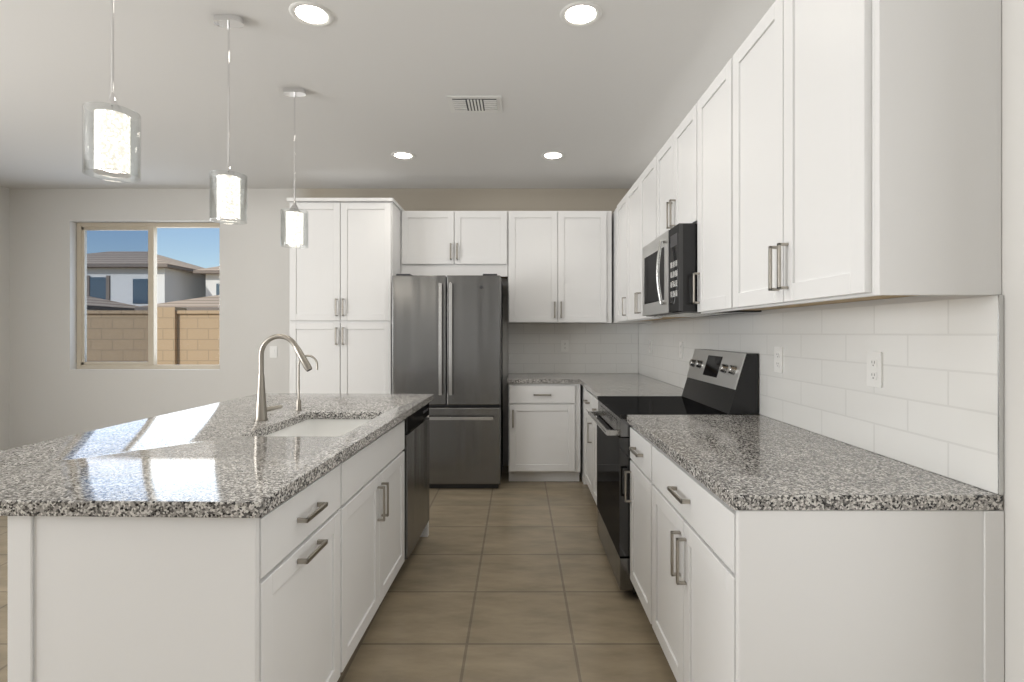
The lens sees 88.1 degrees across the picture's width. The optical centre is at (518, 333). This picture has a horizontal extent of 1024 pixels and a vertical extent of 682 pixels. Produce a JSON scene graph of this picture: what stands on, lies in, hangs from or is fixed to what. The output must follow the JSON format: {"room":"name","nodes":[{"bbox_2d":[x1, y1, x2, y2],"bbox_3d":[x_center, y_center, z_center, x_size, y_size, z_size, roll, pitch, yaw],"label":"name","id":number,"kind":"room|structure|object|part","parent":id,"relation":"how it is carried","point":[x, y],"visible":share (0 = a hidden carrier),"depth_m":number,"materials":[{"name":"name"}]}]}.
{"room":"kitchen","nodes":[
{"label":"kitchen","id":0,"kind":"room"},
{"bbox_2d":[0,186,9,450],"bbox_3d":[-5.125,-0.060,0.525,0.150,2.750,9.450,0,0,0],"label":"wall","id":1,"kind":"structure","parent":0,"point":[4,318],"depth_m":5.20,"materials":[{"name":"white paint"}]},
{"bbox_2d":[10,189,629,465],"bbox_3d":[-1.925,-0.060,5.325,6.550,2.750,0.150,0,0,0],"label":"wall","id":2,"kind":"structure","parent":0,"point":[53,395],"depth_m":5.25,"materials":[{"name":"paint"}]},
{"bbox_2d":[71,369,219,369],"bbox_3d":[-3.708,0.363,5.288,1.483,0.005,0.072,0,0,0],"label":"window sill","id":3,"kind":"structure","parent":2,"relation":"attached to","point":[145,369],"depth_m":5.26,"materials":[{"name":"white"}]},
{"bbox_2d":[77,223,219,368],"bbox_3d":[-3.708,-0.375,5.353,1.481,1.476,0.065,0,0,0],"label":"window","id":4,"kind":"structure","parent":2,"relation":"in","point":[82,309],"depth_m":5.33,"materials":[{"name":"beige"}]},
{"bbox_2d":[85,230,147,361],"bbox_3d":[-4.050,-0.375,5.338,0.650,1.330,0.001,0,0,0],"label":"screen","id":5,"kind":"object","parent":4,"relation":"attached to","point":[115,294],"visible":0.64,"depth_m":5.34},
{"bbox_2d":[270,346,276,357],"bbox_3d":[-2.430,0.185,5.244,0.072,0.116,0.010,0,0,0],"label":"light switch","id":6,"kind":"object","parent":2,"relation":"attached to","point":[273,351],"visible":1,"depth_m":5.24,"materials":[{"name":"white plastic"}]},
{"bbox_2d":[401,211,611,323],"bbox_3d":[-0.113,-0.620,5.072,1.969,1.050,0.348,0,0,0],"label":"upper cabinet","id":7,"kind":"object","parent":2,"relation":"attached to","point":[554,266],"visible":0.96,"depth_m":4.94,"materials":[{"name":"white wood"}]},
{"bbox_2d":[508,324,637,373],"bbox_3d":[0.543,0.152,5.243,1.286,0.493,0.010,0,0,0],"label":"backsplash","id":8,"kind":"structure","parent":2,"relation":"attached to","point":[593,348],"depth_m":5.24,"materials":[{"name":"tile"}]},
{"bbox_2d":[561,340,568,351],"bbox_3d":[0.460,0.125,5.234,0.072,0.116,0.008,0,0,0],"label":"electrical outlet","id":9,"kind":"object","parent":8,"relation":"attached to","point":[564,345],"visible":1,"depth_m":5.23,"materials":[{"name":"white plastic"}]},
{"bbox_2d":[0,466,676,681],"bbox_3d":[-1.925,1.375,0.525,6.550,0.120,9.750,0,0,0],"label":"floor","id":10,"kind":"structure","parent":0,"point":[506,580],"depth_m":2.56,"materials":[{"name":"tile"}]},
{"bbox_2d":[8,457,351,681],"bbox_3d":[-0.934,0.878,1.608,0.610,0.876,0.652,0,0,1],"label":"base cabinet","id":11,"kind":"object","parent":10,"relation":"on","point":[232,540],"depth_m":1.29,"materials":[{"name":"white wood"}]},
{"bbox_2d":[0,393,433,520],"bbox_3d":[-1.167,0.419,2.384,1.165,0.038,2.240,0,0,1],"label":"countertop","id":12,"kind":"structure","parent":11,"relation":"on","point":[207,462],"depth_m":1.65,"materials":[{"name":"grey stone"}]},
{"bbox_2d":[254,334,311,420],"bbox_3d":[-1.075,0.201,2.440,0.265,0.396,0.093,0,0,1],"label":"faucet","id":13,"kind":"object","parent":12,"relation":"on","point":[262,409],"visible":1,"depth_m":2.41,"materials":[{"name":"silver metal"}]},
{"bbox_2d":[295,355,317,410],"bbox_3d":[-1.093,0.255,2.729,0.118,0.288,0.042,0,0,1],"label":"tap","id":14,"kind":"object","parent":12,"relation":"on","point":[298,404],"visible":0.81,"depth_m":2.73,"materials":[{"name":"silver metal"}]},
{"bbox_2d":[256,417,395,496],"bbox_3d":[-0.880,0.532,2.372,0.450,0.214,0.700,0,0,1],"label":"sink","id":15,"kind":"object","parent":12,"relation":"in","point":[369,462],"depth_m":2.46,"materials":[{"name":"white ceramic"}]},
{"bbox_2d":[402,403,428,558],"bbox_3d":[-0.876,0.879,3.112,0.592,0.872,0.604,0,0,1],"label":"dishwasher","id":16,"kind":"object","parent":12,"relation":"in","point":[416,449],"visible":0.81,"depth_m":3.02,"materials":[{"name":"silver metal"}]},
{"bbox_2d":[287,198,404,393],"bbox_3d":[-1.550,0.070,4.907,0.924,2.490,0.678,0,0,0],"label":"pantry cabinet","id":17,"kind":"object","parent":10,"relation":"on","point":[345,266],"visible":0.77,"depth_m":4.61,"materials":[{"name":"white wood"}]},
{"bbox_2d":[352,465,404,653],"bbox_3d":[-0.906,1.016,2.336,0.590,0.600,0.937,0,0,1],"label":"base cabinet","id":18,"kind":"object","parent":10,"relation":"on","point":[378,511],"depth_m":2.27,"materials":[{"name":"white wood"}]},
{"bbox_2d":[392,274,502,487],"bbox_3d":[-0.605,0.407,4.790,0.910,1.815,0.820,0,0,0],"label":"refrigerator","id":19,"kind":"object","parent":10,"relation":"on","point":[447,341],"visible":0.77,"depth_m":4.43,"materials":[{"name":"silver metal"}]},
{"bbox_2d":[508,384,579,480],"bbox_3d":[0.227,0.877,4.907,0.628,0.876,0.678,0,0,0],"label":"base cabinet","id":20,"kind":"object","parent":10,"relation":"on","point":[543,432],"visible":0.92,"depth_m":4.61,"materials":[{"name":"white wood"}]},
{"bbox_2d":[579,384,582,481],"bbox_3d":[0.872,0.877,4.436,0.654,0.876,0.323,0,0,0],"label":"base cabinet","id":21,"kind":"object","parent":10,"relation":"on","point":[581,387],"depth_m":4.76,"materials":[{"name":"white wood"}]},
{"bbox_2d":[583,387,586,483],"bbox_3d":[0.872,0.877,4.087,0.654,0.876,0.505,0,0,0],"label":"base cabinet","id":22,"kind":"object","parent":10,"relation":"on","point":[584,389],"depth_m":4.53,"materials":[{"name":"white wood"}]},
{"bbox_2d":[587,390,597,504],"bbox_3d":[0.872,0.877,3.664,0.654,0.876,0.604,0,0,0],"label":"base cabinet","id":23,"kind":"object","parent":10,"relation":"on","point":[588,445],"depth_m":3.91,"materials":[{"name":"white wood"}]},
{"bbox_2d":[507,374,683,396],"bbox_3d":[0.548,0.419,4.305,1.297,0.038,1.884,0,0,0],"label":"countertop","id":24,"kind":"structure","parent":23,"relation":"on","point":[596,385],"depth_m":4.38,"materials":[{"name":"stone"}]},
{"bbox_2d":[624,427,643,607],"bbox_3d":[0.872,0.877,2.351,0.654,0.876,0.493,0,0,0],"label":"base cabinet","id":25,"kind":"object","parent":10,"relation":"on","point":[636,448],"depth_m":2.45,"materials":[{"name":"white wood"}]},
{"bbox_2d":[588,349,757,593],"bbox_3d":[0.807,0.708,2.980,0.745,1.215,0.754,0,0,0],"label":"range","id":26,"kind":"object","parent":10,"relation":"on","point":[719,382],"visible":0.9,"depth_m":2.77,"materials":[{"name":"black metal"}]},
{"bbox_2d":[644,437,1003,681],"bbox_3d":[0.872,0.877,1.773,0.654,0.876,0.926,0,0,0],"label":"base cabinet","id":27,"kind":"object","parent":10,"relation":"on","point":[725,592],"depth_m":1.31,"materials":[{"name":"white wood"}]},
{"bbox_2d":[627,415,1002,509],"bbox_3d":[0.865,0.419,1.951,0.665,0.038,1.292,0,0,0],"label":"countertop","id":28,"kind":"structure","parent":27,"relation":"on","point":[747,462],"depth_m":1.55,"materials":[{"name":"stone"}]},
{"bbox_2d":[0,0,775,188],"bbox_3d":[-1.925,-1.495,0.525,6.550,0.120,9.750,0,0,0],"label":"ceiling","id":29,"kind":"structure","parent":0,"point":[611,96],"depth_m":3.09,"materials":[{"name":"paint"}]},
{"bbox_2d":[82,0,140,182],"bbox_3d":[-1.320,-0.972,1.720,0.152,0.924,0.152,0,0,0],"label":"pendant light","id":30,"kind":"object","parent":29,"relation":"hanging from","point":[111,142],"visible":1,"depth_m":1.69,"materials":[{"name":"white glass"}]},
{"bbox_3d":[-1.320,-0.615,1.720,0.152,0.210,0.152,0,0,0],"label":"glass","id":31,"kind":"part","parent":30,"relation":"part of","materials":[{"name":"white glass"}]},
{"bbox_2d":[209,14,246,224],"bbox_3d":[-1.320,-0.972,2.410,0.152,0.924,0.152,0,0,0],"label":"pendant light","id":32,"kind":"object","parent":29,"relation":"hanging from","point":[227,192],"visible":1,"depth_m":2.38,"materials":[{"name":"white glass"}]},
{"bbox_3d":[-1.320,-0.615,2.410,0.152,0.210,0.152,0,0,0],"label":"glass","id":33,"kind":"part","parent":32,"relation":"part of","materials":[{"name":"white glass"}]},
{"bbox_2d":[281,88,307,248],"bbox_3d":[-1.320,-0.972,3.120,0.152,0.924,0.152,0,0,0],"label":"pendant light","id":34,"kind":"object","parent":29,"relation":"hanging from","point":[293,225],"visible":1,"depth_m":3.09,"materials":[{"name":"white glass"}]},
{"bbox_3d":[-1.320,-0.615,3.120,0.152,0.210,0.152,0,0,0],"label":"glass","id":35,"kind":"part","parent":34,"relation":"part of","materials":[{"name":"white glass"}]},
{"bbox_2d":[289,1,333,26],"bbox_3d":[-0.930,-1.431,2.380,0.190,0.006,0.190,0,0,0],"label":"recessed light","id":36,"kind":"object","parent":29,"relation":"in","point":[312,14],"visible":1,"depth_m":2.37,"materials":[{"name":"white"}]},
{"bbox_2d":[391,151,414,159],"bbox_3d":[-0.930,-1.431,4.270,0.190,0.006,0.190,0,0,0],"label":"recessed light","id":37,"kind":"object","parent":29,"relation":"in","point":[401,155],"visible":1,"depth_m":4.26,"materials":[{"name":"white"}]},
{"bbox_2d":[446,96,501,112],"bbox_3d":[-0.270,-1.429,3.310,0.330,0.012,0.230,0,0,0],"label":"ceiling vent","id":38,"kind":"object","parent":29,"relation":"in","point":[475,104],"visible":1,"depth_m":3.29,"materials":[{"name":"white metal"}]},
{"bbox_2d":[541,151,564,159],"bbox_3d":[0.280,-1.431,4.270,0.190,0.006,0.190,0,0,0],"label":"recessed light","id":39,"kind":"object","parent":29,"relation":"in","point":[553,155],"visible":1,"depth_m":4.26,"materials":[{"name":"white"}]},
{"bbox_2d":[560,1,601,26],"bbox_3d":[0.280,-1.431,2.380,0.190,0.006,0.190,0,0,0],"label":"recessed light","id":40,"kind":"object","parent":29,"relation":"in","point":[581,14],"visible":1,"depth_m":2.37,"materials":[{"name":"white"}]},
{"bbox_2d":[653,0,1023,681],"bbox_3d":[1.275,-0.060,0.525,0.150,2.750,9.450,0,0,0],"label":"wall","id":41,"kind":"structure","parent":0,"point":[1013,162],"depth_m":1.28,"materials":[{"name":"white paint"}]},
{"bbox_2d":[613,201,620,319],"bbox_3d":[1.037,-0.630,4.462,0.324,1.030,0.516,0,0,0],"label":"upper cabinet","id":42,"kind":"object","parent":41,"relation":"attached to","point":[617,213],"depth_m":4.67,"materials":[{"name":"white wood"}]},
{"bbox_2d":[609,213,653,323],"bbox_3d":[1.037,-0.620,4.791,0.324,1.050,0.274,0,0,0],"label":"upper cabinet","id":43,"kind":"object","parent":41,"relation":"attached to","point":[613,321],"depth_m":5.05,"materials":[{"name":"white wood"}]},
{"bbox_2d":[621,160,712,319],"bbox_3d":[1.037,-0.630,3.817,0.324,1.030,1.039,0,0,0],"label":"upper cabinet","id":44,"kind":"object","parent":41,"relation":"attached to","point":[637,204],"depth_m":3.99,"materials":[{"name":"white wood"}]},
{"bbox_2d":[653,113,688,239],"bbox_3d":[1.037,-0.856,2.980,0.324,0.578,0.766,0,0,0],"label":"upper cabinet","id":45,"kind":"object","parent":41,"relation":"attached to","point":[671,163],"depth_m":3.00,"materials":[{"name":"white wood"}]},
{"bbox_2d":[642,223,760,316],"bbox_3d":[0.964,-0.321,2.980,0.465,0.440,0.754,0,0,0],"label":"microwave","id":46,"kind":"object","parent":45,"relation":"attached to","point":[669,262],"visible":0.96,"depth_m":2.75,"materials":[{"name":"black metal"}]},
{"bbox_2d":[689,72,781,311],"bbox_3d":[1.037,-0.630,2.383,0.324,1.030,0.559,0,0,0],"label":"upper cabinet","id":47,"kind":"object","parent":41,"relation":"attached to","point":[705,116],"depth_m":2.47,"materials":[{"name":"white wood"}]},
{"bbox_2d":[638,295,1003,494],"bbox_3d":[1.192,0.152,3.276,0.012,0.493,3.941,0,0,0],"label":"backsplash","id":48,"kind":"structure","parent":41,"relation":"attached to","point":[934,403],"depth_m":1.71,"materials":[{"name":"tile"}]},
{"bbox_2d":[679,342,682,357],"bbox_3d":[1.184,0.120,3.850,0.008,0.116,0.072,0,0,0],"label":"electrical outlet","id":49,"kind":"object","parent":48,"relation":"attached to","point":[680,349],"visible":0.98,"depth_m":3.83,"materials":[{"name":"white plastic"}]},
{"bbox_2d":[774,347,782,372],"bbox_3d":[1.184,0.120,2.410,0.008,0.116,0.072,0,0,0],"label":"electrical outlet","id":50,"kind":"object","parent":48,"relation":"attached to","point":[778,359],"visible":1,"depth_m":2.40,"materials":[{"name":"white plastic"}]},
{"bbox_2d":[867,352,882,387],"bbox_3d":[1.184,0.120,1.760,0.008,0.116,0.072,0,0,0],"label":"electrical outlet","id":51,"kind":"object","parent":48,"relation":"attached to","point":[874,369],"visible":1,"depth_m":1.75,"materials":[{"name":"white plastic"}]},
{"bbox_2d":[721,0,1000,307],"bbox_3d":[1.037,-0.630,1.774,0.324,1.030,0.924,0,0,0],"label":"upper cabinet","id":52,"kind":"object","parent":41,"relation":"attached to","point":[815,152],"depth_m":1.35,"materials":[{"name":"white wood"}]},
{"label":"outside","id":53,"kind":"structure","parent":0,"visible":0},
{"bbox_3d":[-15.000,1.590,42.725,110.000,0.250,74.550,0,0,0],"label":"ground","id":54,"kind":"structure","parent":53,"visible":0},
{"bbox_2d":[87,251,205,309],"bbox_3d":[-26.200,-2.010,33.025,10.600,6.950,12.950,0,0,0],"label":"house","id":55,"kind":"structure","parent":54,"relation":"on","point":[174,289],"depth_m":32.00,"materials":[{"name":"white paint"}]},
{"bbox_2d":[87,307,219,364],"bbox_3d":[-14.000,0.490,10.000,52.000,1.950,0.360,0,0,0],"label":"fence","id":56,"kind":"object","parent":54,"relation":"on","point":[177,333],"depth_m":9.90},
{"bbox_2d":[135,266,219,309],"bbox_3d":[-14.550,-2.010,34.775,12.100,6.950,13.450,0,0,0],"label":"house","id":57,"kind":"structure","parent":54,"relation":"on","point":[208,302],"depth_m":29.74,"materials":[{"name":"white paint"}]}
]}

